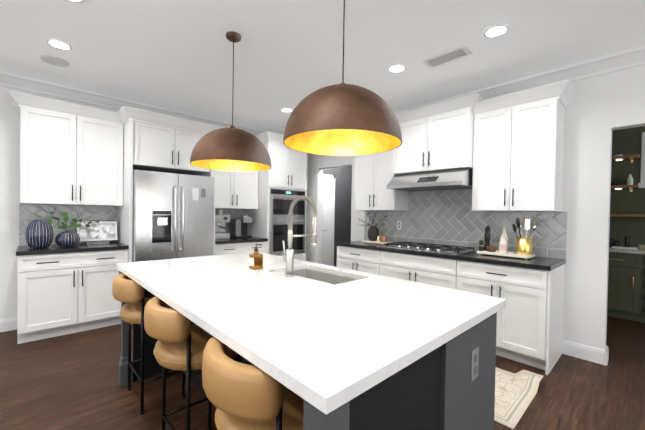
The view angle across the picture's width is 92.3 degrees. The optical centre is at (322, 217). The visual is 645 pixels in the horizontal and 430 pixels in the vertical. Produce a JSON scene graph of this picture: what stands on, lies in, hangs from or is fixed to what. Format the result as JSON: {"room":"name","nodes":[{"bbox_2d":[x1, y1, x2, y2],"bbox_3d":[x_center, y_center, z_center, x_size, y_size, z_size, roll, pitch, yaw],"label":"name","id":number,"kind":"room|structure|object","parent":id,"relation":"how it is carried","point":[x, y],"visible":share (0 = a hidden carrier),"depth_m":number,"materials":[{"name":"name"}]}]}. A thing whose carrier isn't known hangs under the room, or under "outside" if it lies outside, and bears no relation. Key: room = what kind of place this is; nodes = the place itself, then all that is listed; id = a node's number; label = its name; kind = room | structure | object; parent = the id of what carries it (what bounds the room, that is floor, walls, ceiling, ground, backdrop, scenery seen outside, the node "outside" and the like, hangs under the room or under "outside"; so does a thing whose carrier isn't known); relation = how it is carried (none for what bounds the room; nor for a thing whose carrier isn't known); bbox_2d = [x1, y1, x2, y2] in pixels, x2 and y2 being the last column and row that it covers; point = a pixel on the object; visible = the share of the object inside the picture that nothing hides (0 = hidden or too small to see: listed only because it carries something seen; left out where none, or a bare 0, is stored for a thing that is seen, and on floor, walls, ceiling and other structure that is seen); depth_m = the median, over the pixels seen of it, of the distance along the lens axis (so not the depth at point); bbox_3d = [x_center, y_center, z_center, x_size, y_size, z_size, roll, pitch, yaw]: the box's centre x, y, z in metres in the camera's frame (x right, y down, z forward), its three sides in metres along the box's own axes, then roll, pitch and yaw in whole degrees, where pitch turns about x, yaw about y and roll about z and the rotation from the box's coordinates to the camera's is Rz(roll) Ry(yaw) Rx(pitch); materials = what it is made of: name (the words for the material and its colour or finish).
{"room":"kitchen","nodes":[
{"label":"kitchen","id":0,"kind":"room"},
{"bbox_2d":[24,218,55,249],"bbox_3d":[-2.941,0.163,3.223,0.221,0.295,0.220,0,1,-43],"label":"vase","id":1,"kind":"object","parent":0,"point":[39,233],"depth_m":3.18,"materials":[{"name":"blue ceramic"}]},
{"bbox_2d":[0,85,118,318],"bbox_3d":[-3.377,-0.154,3.411,8.000,2.740,0.120,0,1,-43],"label":"wall","id":2,"kind":"structure","parent":0,"point":[9,156],"depth_m":3.34,"materials":[{"name":"paint"}]},
{"bbox_2d":[0,195,3,206],"bbox_3d":[-3.435,-0.176,3.264,0.115,0.125,0.010,0,1,-43],"label":"switch plate","id":3,"kind":"object","parent":2,"relation":"attached to","point":[1,197],"depth_m":3.29,"materials":[{"name":"white plastic"}]},
{"bbox_2d":[0,220,10,231],"bbox_3d":[-3.422,0.084,3.279,0.175,0.125,0.016,0,1,-43],"label":"switch plate","id":4,"kind":"object","parent":2,"relation":"attached to","point":[5,225],"depth_m":3.31,"materials":[{"name":"white plastic"}]},
{"bbox_2d":[0,317,16,331],"bbox_3d":[-3.395,1.149,3.336,7.876,0.135,0.016,0,1,-43],"label":"baseboard","id":5,"kind":"structure","parent":2,"relation":"attached to","point":[8,324],"depth_m":3.34,"materials":[{"name":"white wood"}]},
{"bbox_2d":[16,102,123,205],"bbox_3d":[-2.851,-0.652,3.566,0.898,1.003,0.350,0,1,-43],"label":"upper cabinet","id":6,"kind":"object","parent":2,"relation":"attached to","point":[103,192],"depth_m":3.40,"materials":[{"name":"white wood"}]},
{"bbox_2d":[0,71,266,134],"bbox_3d":[-3.326,-1.459,3.271,7.878,0.124,0.095,0,1,-43],"label":"crown molding","id":7,"kind":"structure","parent":2,"relation":"attached to","point":[15,81],"depth_m":3.74,"materials":[{"name":"white"}]},
{"bbox_2d":[19,204,247,245],"bbox_3d":[-2.297,0.076,4.342,2.790,0.458,0.009,0,1,-43],"label":"backsplash","id":8,"kind":"structure","parent":2,"relation":"attached to","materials":[{"name":"grey tile"}]},
{"bbox_2d":[124,118,211,173],"bbox_3d":[-2.063,-0.886,4.101,0.916,0.526,0.640,0,1,-43],"label":"upper cabinet","id":9,"kind":"object","parent":2,"relation":"attached to","point":[149,145],"depth_m":3.77,"materials":[{"name":"white wood"}]},
{"bbox_2d":[212,169,259,209],"bbox_3d":[-1.468,-0.649,4.867,0.855,1.003,0.350,0,1,-43],"label":"upper cabinet","id":10,"kind":"object","parent":2,"relation":"attached to","point":[235,190],"depth_m":4.80,"materials":[{"name":"white wood"}]},
{"bbox_2d":[29,212,102,230],"bbox_3d":[-2.808,0.031,3.417,0.628,0.243,0.157,0,1,-43],"label":"plant","id":11,"kind":"object","parent":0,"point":[64,214],"depth_m":3.40,"materials":[{"name":"green plant"}]},
{"bbox_2d":[56,230,83,245],"bbox_3d":[-2.802,0.228,3.411,0.217,0.164,0.216,0,1,-43],"label":"vase","id":12,"kind":"object","parent":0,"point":[63,237],"depth_m":3.38,"materials":[{"name":"blue ceramic"}]},
{"bbox_2d":[0,316,644,429],"bbox_3d":[0.362,1.345,1.987,11.500,0.100,9.500,0,1,-43],"label":"floor","id":13,"kind":"structure","parent":0,"point":[66,382],"depth_m":2.30,"materials":[{"name":"brown wood"}]},
{"bbox_2d":[17,250,127,343],"bbox_3d":[-2.781,0.788,3.481,0.908,0.874,0.630,0,1,-43],"label":"base cabinet","id":14,"kind":"object","parent":13,"relation":"on","point":[58,294],"depth_m":3.20,"materials":[{"name":"white wood"}]},
{"bbox_2d":[16,242,127,257],"bbox_3d":[-2.772,0.331,3.466,0.920,0.040,0.645,0,1,-43],"label":"countertop","id":15,"kind":"structure","parent":14,"relation":"on","point":[87,246],"depth_m":3.29,"materials":[{"name":"black stone"}]},
{"bbox_2d":[112,273,184,414],"bbox_3d":[-1.208,0.833,2.211,0.486,0.867,0.445,0,1,-43],"label":"stool","id":16,"kind":"object","parent":13,"relation":"on","point":[128,291],"visible":0.6,"depth_m":2.01,"materials":[{"name":"leather"}]},
{"bbox_2d":[116,166,215,324],"bbox_3d":[-2.048,0.338,4.058,0.945,1.780,0.775,0,1,-43],"label":"refrigerator","id":17,"kind":"object","parent":13,"relation":"on","point":[165,214],"depth_m":3.72,"materials":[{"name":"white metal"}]},
{"bbox_2d":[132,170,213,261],"bbox_3d":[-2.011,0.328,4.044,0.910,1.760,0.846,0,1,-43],"label":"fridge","id":18,"kind":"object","parent":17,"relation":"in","point":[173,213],"depth_m":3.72,"materials":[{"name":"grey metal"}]},
{"bbox_2d":[144,296,241,429],"bbox_3d":[-0.660,0.850,1.629,0.486,0.867,0.445,0,1,-43],"label":"stool","id":19,"kind":"object","parent":13,"relation":"on","point":[181,343],"visible":0.79,"depth_m":1.44,"materials":[{"name":"leather"}]},
{"bbox_2d":[216,242,267,254],"bbox_3d":[-1.371,0.791,4.808,0.922,0.874,0.630,0,1,-43],"label":"base cabinet","id":20,"kind":"object","parent":13,"relation":"on","point":[229,247],"depth_m":4.53,"materials":[{"name":"white wood"}]},
{"bbox_2d":[216,234,267,245],"bbox_3d":[-1.385,0.334,4.771,0.860,0.040,0.645,0,1,-43],"label":"countertop","id":21,"kind":"structure","parent":20,"relation":"on","point":[219,241],"depth_m":4.59,"materials":[{"name":"black stone"}]},
{"bbox_2d":[202,336,303,429],"bbox_3d":[-0.174,0.865,1.112,0.486,0.867,0.445,0,1,-43],"label":"stool","id":22,"kind":"object","parent":13,"relation":"on","point":[241,396],"visible":0.73,"depth_m":0.90,"materials":[{"name":"leather"}]},
{"bbox_2d":[248,138,307,260],"bbox_3d":[-0.770,0.000,5.335,0.796,2.460,0.652,0,1,-43],"label":"tall cabinet","id":23,"kind":"object","parent":13,"relation":"on","point":[286,180],"depth_m":5.02,"materials":[{"name":"white wood"}]},
{"bbox_2d":[269,188,305,255],"bbox_3d":[-0.548,0.071,5.099,0.715,1.070,0.122,0,1,-43],"label":"wall oven","id":24,"kind":"object","parent":23,"relation":"in","point":[280,199],"depth_m":5.04,"materials":[{"name":"metal"}]},
{"bbox_2d":[118,271,496,429],"bbox_3d":[-0.343,0.848,1.941,1.188,0.873,2.270,0,1,-43],"label":"kitchen island","id":25,"kind":"object","parent":13,"relation":"on","point":[453,388],"depth_m":1.17,"materials":[{"name":"wood"}]},
{"bbox_2d":[116,251,505,418],"bbox_3d":[-0.335,0.391,1.935,1.220,0.040,2.300,0,1,-43],"label":"island countertop","id":26,"kind":"structure","parent":25,"relation":"on","point":[331,336],"depth_m":1.25,"materials":[{"name":"white stone"}]},
{"bbox_2d":[282,195,317,276],"bbox_3d":[-0.150,0.110,2.059,0.263,0.521,0.113,0,1,-43],"label":"faucet","id":27,"kind":"object","parent":26,"relation":"on","point":[288,257],"depth_m":1.97,"materials":[{"name":"grey metal"}]},
{"bbox_2d":[285,269,354,284],"bbox_3d":[-0.031,0.524,2.115,0.364,0.221,0.664,0,1,-43],"label":"sink","id":28,"kind":"object","parent":26,"relation":"in","point":[334,278],"depth_m":2.31,"materials":[{"name":"metal"}]},
{"bbox_2d":[335,244,374,273],"bbox_3d":[0.696,0.830,4.279,0.630,0.874,0.807,0,1,-43],"label":"base cabinet","id":29,"kind":"object","parent":13,"relation":"on","point":[357,259],"depth_m":4.08,"materials":[{"name":"white wood"}]},
{"bbox_2d":[375,252,446,287],"bbox_3d":[1.252,0.848,3.689,0.630,0.874,1.064,0,1,-43],"label":"base cabinet","id":30,"kind":"object","parent":13,"relation":"on","point":[430,270],"depth_m":3.48,"materials":[{"name":"white wood"}]},
{"bbox_2d":[447,260,564,374],"bbox_3d":[1.818,0.865,3.087,0.630,0.874,0.837,0,1,-43],"label":"base cabinet","id":31,"kind":"object","parent":13,"relation":"on","point":[529,330],"depth_m":2.75,"materials":[{"name":"white wood"}]},
{"bbox_2d":[339,240,565,271],"bbox_3d":[1.262,0.391,3.668,0.645,0.040,2.475,0,1,-43],"label":"countertop","id":32,"kind":"structure","parent":31,"relation":"on","point":[508,259],"depth_m":3.18,"materials":[{"name":"black stone"}]},
{"bbox_2d":[361,226,392,244],"bbox_3d":[0.761,0.237,4.335,0.220,0.232,0.380,0,1,-43],"label":"tray","id":33,"kind":"object","parent":32,"relation":"on","point":[373,234],"depth_m":4.32,"materials":[{"name":"beige"}]},
{"bbox_2d":[382,241,476,254],"bbox_3d":[1.241,0.346,3.664,0.520,0.047,0.930,0,1,-43],"label":"cooktop","id":34,"kind":"object","parent":32,"relation":"in","point":[442,249],"depth_m":3.52,"materials":[{"name":"metal"}]},
{"bbox_2d":[476,217,535,258],"bbox_3d":[1.869,0.188,3.136,0.230,0.398,0.501,0,1,-43],"label":"tray","id":35,"kind":"object","parent":32,"relation":"on","point":[523,245],"depth_m":3.06,"materials":[{"name":"beige"}]},
{"bbox_2d":[494,367,542,428],"bbox_3d":[0.640,1.252,3.056,0.771,0.066,2.400,0,1,-43],"label":"rug","id":36,"kind":"object","parent":13,"relation":"on","point":[515,393],"visible":0.06,"depth_m":2.29,"materials":[{"name":"beige fabric"}]},
{"bbox_2d":[607,132,644,322],"bbox_3d":[4.541,0.081,3.706,0.658,2.510,2.530,0,1,-43],"label":"bar","id":37,"kind":"object","parent":13,"relation":"on","point":[626,283],"visible":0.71,"depth_m":4.02,"materials":[{"name":"painted wood"},{"name":"stone countertop"},{"name":"brass"}]},
{"bbox_2d":[0,0,644,134],"bbox_3d":[0.407,-1.494,1.947,11.500,0.100,9.500,0,1,-43],"label":"ceiling","id":38,"kind":"structure","parent":0,"point":[176,55],"depth_m":2.63,"materials":[{"name":"white paint"}]},
{"bbox_2d":[40,55,68,66],"bbox_3d":[-2.562,-1.500,2.971,0.210,0.009,0.210,0,1,-43],"label":"ceiling speaker","id":39,"kind":"object","parent":38,"relation":"attached to","point":[53,60],"visible":0.94,"depth_m":2.96,"materials":[{"name":"white"}]},
{"bbox_2d":[46,39,71,49],"bbox_3d":[-2.267,-1.492,2.672,0.169,0.007,0.169,2,1,41],"label":"recessed light","id":40,"kind":"object","parent":38,"relation":"in","point":[58,44],"depth_m":2.67,"materials":[{"name":"white"}]},
{"bbox_2d":[68,0,83,2],"bbox_3d":[-1.671,-1.474,2.039,0.169,0.007,0.169,2,1,41],"label":"recessed light","id":41,"kind":"object","parent":38,"relation":"in","point":[76,1],"depth_m":2.11,"materials":[{"name":"white"}]},
{"bbox_2d":[190,31,270,170],"bbox_3d":[-0.724,-0.945,2.505,0.630,1.049,0.630,0,1,-43],"label":"pendant light","id":42,"kind":"object","parent":38,"relation":"hanging from","point":[232,148],"visible":1,"depth_m":2.31,"materials":[{"name":"brown metal"}]},
{"bbox_2d":[281,108,292,111],"bbox_3d":[-0.492,-1.487,4.273,0.169,0.007,0.169,2,1,41],"label":"recessed light","id":43,"kind":"object","parent":38,"relation":"in","point":[282,109],"depth_m":4.25,"materials":[{"name":"white"}]},
{"bbox_2d":[283,0,401,155],"bbox_3d":[0.113,-0.919,1.666,0.630,1.049,0.630,0,1,-43],"label":"pendant light","id":44,"kind":"object","parent":38,"relation":"hanging from","point":[342,119],"visible":1,"depth_m":1.47,"materials":[{"name":"brown metal"}]},
{"bbox_2d":[388,64,405,72],"bbox_3d":[0.721,-1.450,3.013,0.169,0.007,0.169,2,1,38],"label":"recessed light","id":45,"kind":"object","parent":38,"relation":"in","point":[396,68],"depth_m":3.01,"materials":[{"name":"white"}]},
{"bbox_2d":[423,45,472,67],"bbox_3d":[1.117,-1.438,2.782,0.170,0.012,0.380,0,1,-43],"label":"ceiling vent","id":46,"kind":"object","parent":38,"relation":"in","point":[451,55],"visible":1,"depth_m":2.76,"materials":[{"name":"white metal"}]},
{"bbox_2d":[484,24,508,37],"bbox_3d":[1.332,-1.432,2.379,0.169,0.007,0.169,2,1,41],"label":"recessed light","id":47,"kind":"object","parent":38,"relation":"in","point":[495,31],"depth_m":2.37,"materials":[{"name":"white"}]},
{"bbox_2d":[321,166,351,266],"bbox_3d":[0.537,-0.139,6.620,2.100,2.740,0.130,0,1,-43],"label":"wall","id":48,"kind":"structure","parent":0,"point":[336,204],"depth_m":6.26,"materials":[{"name":"white paint"}]},
{"bbox_2d":[306,64,644,363],"bbox_3d":[2.384,-0.059,3.038,0.120,2.740,8.320,0,1,-43],"label":"wall","id":49,"kind":"structure","parent":0,"point":[599,108],"depth_m":2.87,"materials":[{"name":"paint"}]},
{"bbox_2d":[354,152,410,211],"bbox_3d":[0.823,-0.618,4.352,0.350,1.028,0.695,0,1,-43],"label":"upper cabinet","id":50,"kind":"object","parent":49,"relation":"attached to","point":[369,196],"depth_m":4.24,"materials":[{"name":"white wood"}]},
{"bbox_2d":[383,100,478,191],"bbox_3d":[1.315,-0.765,3.677,0.560,0.830,0.955,0,1,-43],"label":"upper cabinet","id":51,"kind":"object","parent":49,"relation":"attached to","point":[436,153],"depth_m":3.52,"materials":[{"name":"white wood"}]},
{"bbox_2d":[387,167,472,190],"bbox_3d":[1.309,-0.445,3.681,0.560,0.199,0.915,0,1,-43],"label":"range hood","id":52,"kind":"object","parent":51,"relation":"attached to","point":[438,178],"depth_m":3.50,"materials":[{"name":"metal"}]},
{"bbox_2d":[364,189,566,258],"bbox_3d":[1.501,-0.086,3.879,0.009,0.916,2.475,0,1,-43],"label":"backsplash","id":53,"kind":"structure","parent":49,"relation":"attached to","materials":[{"name":"grey tile"}]},
{"bbox_2d":[397,221,401,228],"bbox_3d":[1.069,0.101,4.325,0.008,0.115,0.070,0,1,-43],"label":"outlet","id":54,"kind":"object","parent":53,"relation":"attached to","point":[399,223],"depth_m":4.32,"materials":[{"name":"white plastic"}]},
{"bbox_2d":[471,92,566,211],"bbox_3d":[1.962,-0.583,3.141,0.350,1.028,0.720,0,1,-43],"label":"upper cabinet","id":55,"kind":"object","parent":49,"relation":"attached to","point":[519,148],"depth_m":2.97,"materials":[{"name":"white wood"}]},
{"bbox_2d":[394,45,644,113],"bbox_3d":[2.325,-1.365,2.944,0.095,0.124,8.318,0,1,-43],"label":"crown molding","id":56,"kind":"structure","parent":49,"relation":"attached to","point":[625,59],"depth_m":2.93,"materials":[{"name":"white"}]},
{"bbox_2d":[562,340,608,365],"bbox_3d":[1.538,1.218,3.932,0.154,0.135,3.073,0,1,-43],"label":"baseboard","id":57,"kind":"structure","parent":49,"relation":"attached to","point":[586,352],"depth_m":2.87,"materials":[{"name":"white wood"}]},
{"bbox_2d":[609,126,644,246],"bbox_3d":[5.386,-0.016,3.378,0.120,2.740,4.700,0,1,-43],"label":"wall","id":58,"kind":"structure","parent":0,"point":[627,141],"depth_m":4.40,"materials":[{"name":"green paint"}]}
]}

